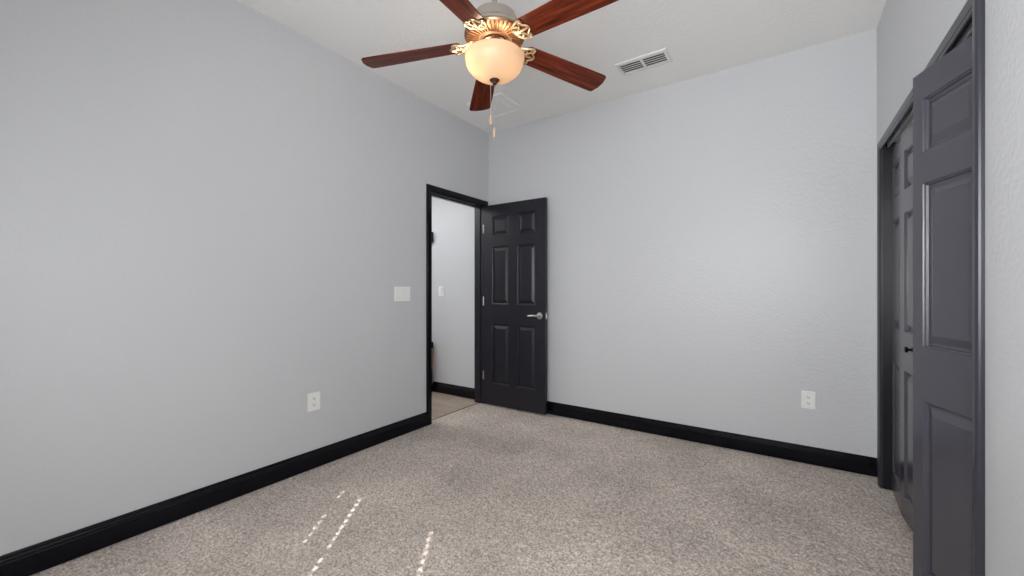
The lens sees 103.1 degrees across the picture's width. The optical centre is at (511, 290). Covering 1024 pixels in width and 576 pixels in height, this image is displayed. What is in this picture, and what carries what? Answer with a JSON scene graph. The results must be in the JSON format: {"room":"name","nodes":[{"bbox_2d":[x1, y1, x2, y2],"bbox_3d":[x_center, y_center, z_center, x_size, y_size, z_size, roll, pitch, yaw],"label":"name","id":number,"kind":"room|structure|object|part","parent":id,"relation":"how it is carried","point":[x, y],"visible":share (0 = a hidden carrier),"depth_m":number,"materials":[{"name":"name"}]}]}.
{"room":"empty bedroom","nodes":[
{"label":"empty bedroom","id":0,"kind":"room"},
{"bbox_2d":[0,0,488,555],"bbox_3d":[-1.369,-0.238,2.701,0.115,2.817,3.854,0,0,34],"label":"wall","id":1,"kind":"structure","parent":0,"point":[212,214],"depth_m":2.14,"materials":[{"name":"grey paint"}]},
{"bbox_2d":[0,412,427,575],"bbox_3d":[-1.563,1.112,2.295,0.016,0.116,2.962,0,0,34],"label":"baseboard","id":2,"kind":"structure","parent":1,"relation":"attached to","point":[36,558],"depth_m":2.08,"materials":[{"name":"black paint"}]},
{"bbox_2d":[307,391,319,411],"bbox_3d":[-1.306,0.734,2.683,0.009,0.119,0.086,0,0,34],"label":"wall outlet","id":3,"kind":"object","parent":1,"relation":"attached to","point":[313,399],"visible":1,"depth_m":2.68,"materials":[{"name":"white plastic"}]},
{"bbox_2d":[394,287,409,300],"bbox_3d":[-0.887,0.029,3.302,0.014,0.118,0.165,0,0,34],"label":"light switch","id":4,"kind":"object","parent":1,"relation":"attached to","point":[400,293],"visible":1,"depth_m":3.29,"materials":[{"name":"white plastic"}]},
{"bbox_2d":[426,184,487,424],"bbox_3d":[-0.549,0.122,3.920,0.151,2.095,0.870,0,0,34],"label":"door frame","id":5,"kind":"structure","parent":1,"relation":"attached to","point":[431,190],"depth_m":4.07,"materials":[{"name":"black paint"}]},
{"bbox_2d":[484,197,547,414],"bbox_3d":[0.017,0.146,3.994,0.743,2.024,0.128,0,0,34],"label":"door","id":6,"kind":"structure","parent":5,"relation":"attached to","point":[515,233],"depth_m":3.96,"materials":[{"name":"black paint"}]},
{"bbox_2d":[31,391,912,575],"bbox_3d":[-0.633,1.228,2.194,6.100,0.125,4.114,0,0,34],"label":"floor","id":7,"kind":"structure","parent":0,"point":[480,489],"depth_m":2.11,"materials":[{"name":"carpet"}]},
{"bbox_2d":[237,0,886,132],"bbox_3d":[0.238,-1.697,1.608,4.001,0.100,4.114,0,0,34],"label":"ceiling","id":8,"kind":"structure","parent":0,"point":[700,37],"depth_m":2.64,"materials":[{"name":"white paint"}]},
{"bbox_2d":[361,0,617,137],"bbox_3d":[-0.078,-1.200,1.946,1.276,0.893,1.277,0,0,34],"label":"ceiling fan","id":9,"kind":"object","parent":8,"relation":"hanging from","point":[494,36],"visible":1,"depth_m":1.91,"materials":[{"name":"brown wood"}]},
{"bbox_3d":[-0.498,-1.172,2.033,0.506,0.005,0.135,-5,10,7],"label":"blade","id":10,"kind":"part","parent":9,"relation":"part of","materials":[{"name":"brown wood"}]},
{"bbox_3d":[-0.261,-1.177,1.604,0.135,0.005,0.506,12,9,24],"label":"blade","id":11,"kind":"part","parent":9,"relation":"part of","materials":[{"name":"brown wood"}]},
{"bbox_3d":[-0.164,-1.183,2.391,0.135,0.005,0.506,-11,-1,-11],"label":"blade","id":12,"kind":"part","parent":9,"relation":"part of","materials":[{"name":"brown wood"}]},
{"bbox_3d":[-0.101,-0.934,1.988,0.011,0.156,0.003,0,0,25],"label":"pull chain","id":13,"kind":"part","parent":9,"relation":"part of","materials":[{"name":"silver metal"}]},
{"bbox_3d":[-0.085,-1.083,1.982,0.288,0.118,0.288,0,0,34],"label":"lamp shade","id":14,"kind":"part","parent":9,"relation":"part of","materials":[{"name":"beige glass"}]},
{"bbox_3d":[0.280,-1.182,2.184,0.506,0.005,0.135,4,-13,-29],"label":"blade","id":15,"kind":"part","parent":9,"relation":"part of","materials":[{"name":"brown wood"}]},
{"bbox_3d":[0.220,-1.175,1.698,0.506,0.005,0.135,7,-6,43],"label":"blade","id":16,"kind":"part","parent":9,"relation":"part of","materials":[{"name":"brown wood"}]},
{"bbox_2d":[467,92,524,118],"bbox_3d":[-0.143,-1.641,3.639,0.370,0.012,0.370,0,0,34],"label":"ceiling panel","id":17,"kind":"object","parent":8,"relation":"attached to","point":[503,105],"visible":0.73,"depth_m":3.65,"materials":[{"name":"white paint"}]},
{"bbox_3d":[-0.143,-1.642,3.639,0.298,0.008,0.298,0,0,34],"label":"panel","id":18,"kind":"part","parent":17,"relation":"part of","materials":[{"name":"white paint"}]},
{"bbox_2d":[615,48,671,75],"bbox_3d":[0.949,-1.641,2.939,0.360,0.013,0.188,0,0,34],"label":"ceiling vent","id":19,"kind":"object","parent":8,"relation":"in","point":[662,56],"visible":1,"depth_m":2.92,"materials":[{"name":"white metal"}]},
{"bbox_2d":[432,29,876,457],"bbox_3d":[0.523,-0.238,3.823,6.000,2.817,0.120,0,0,34],"label":"wall","id":20,"kind":"structure","parent":0,"point":[712,237],"depth_m":3.08,"materials":[{"name":"grey paint"}]},
{"bbox_2d":[439,286,443,295],"bbox_3d":[-0.810,0.010,4.640,0.082,0.115,0.014,0,0,34],"label":"light switch","id":21,"kind":"object","parent":20,"relation":"attached to","point":[441,288],"visible":1,"depth_m":4.63,"materials":[{"name":"white plastic"}]},
{"bbox_2d":[433,381,474,399],"bbox_3d":[-0.636,1.112,4.521,0.669,0.116,0.016,0,0,34],"label":"baseboard","id":22,"kind":"structure","parent":20,"relation":"attached to","point":[450,389],"depth_m":4.52,"materials":[{"name":"black paint"}]},
{"bbox_2d":[547,401,876,476],"bbox_3d":[1.027,1.112,3.402,3.046,0.116,0.016,0,0,34],"label":"baseboard","id":23,"kind":"structure","parent":20,"relation":"attached to","point":[849,462],"depth_m":3.01,"materials":[{"name":"black paint"}]},
{"bbox_2d":[801,391,815,409],"bbox_3d":[2.004,0.742,2.749,0.078,0.118,0.009,0,0,34],"label":"wall outlet","id":24,"kind":"object","parent":20,"relation":"attached to","point":[808,399],"visible":1,"depth_m":2.75,"materials":[{"name":"white plastic"}]},
{"bbox_2d":[877,0,1023,575],"bbox_3d":[1.267,-0.238,0.928,0.115,2.817,3.854,0,0,34],"label":"wall","id":25,"kind":"structure","parent":0,"point":[909,32],"depth_m":1.10,"materials":[{"name":"grey paint"}]},
{"bbox_2d":[891,122,912,530],"bbox_3d":[2.015,0.174,2.087,0.072,1.956,0.705,0,0,34],"label":"door","id":26,"kind":"structure","parent":25,"relation":"in","point":[902,153],"depth_m":2.09,"materials":[{"name":"grey paint"}]},
{"bbox_3d":[1.899,0.285,1.949,0.033,0.030,0.030,0,0,34],"label":"knob","id":27,"kind":"part","parent":26,"relation":"part of","materials":[{"name":"black paint"}]},
{"bbox_2d":[877,0,984,575],"bbox_3d":[1.832,0.141,1.783,0.133,2.058,1.544,0,0,34],"label":"door frame","id":28,"kind":"structure","parent":25,"relation":"attached to","point":[970,21],"depth_m":1.20,"materials":[{"name":"grey paint"}]},
{"bbox_2d":[913,36,971,575],"bbox_3d":[1.580,0.174,1.505,0.140,1.956,0.670,0,0,34],"label":"door","id":29,"kind":"structure","parent":25,"relation":"in","point":[942,93],"depth_m":1.40,"materials":[{"name":"grey paint"}]}
]}

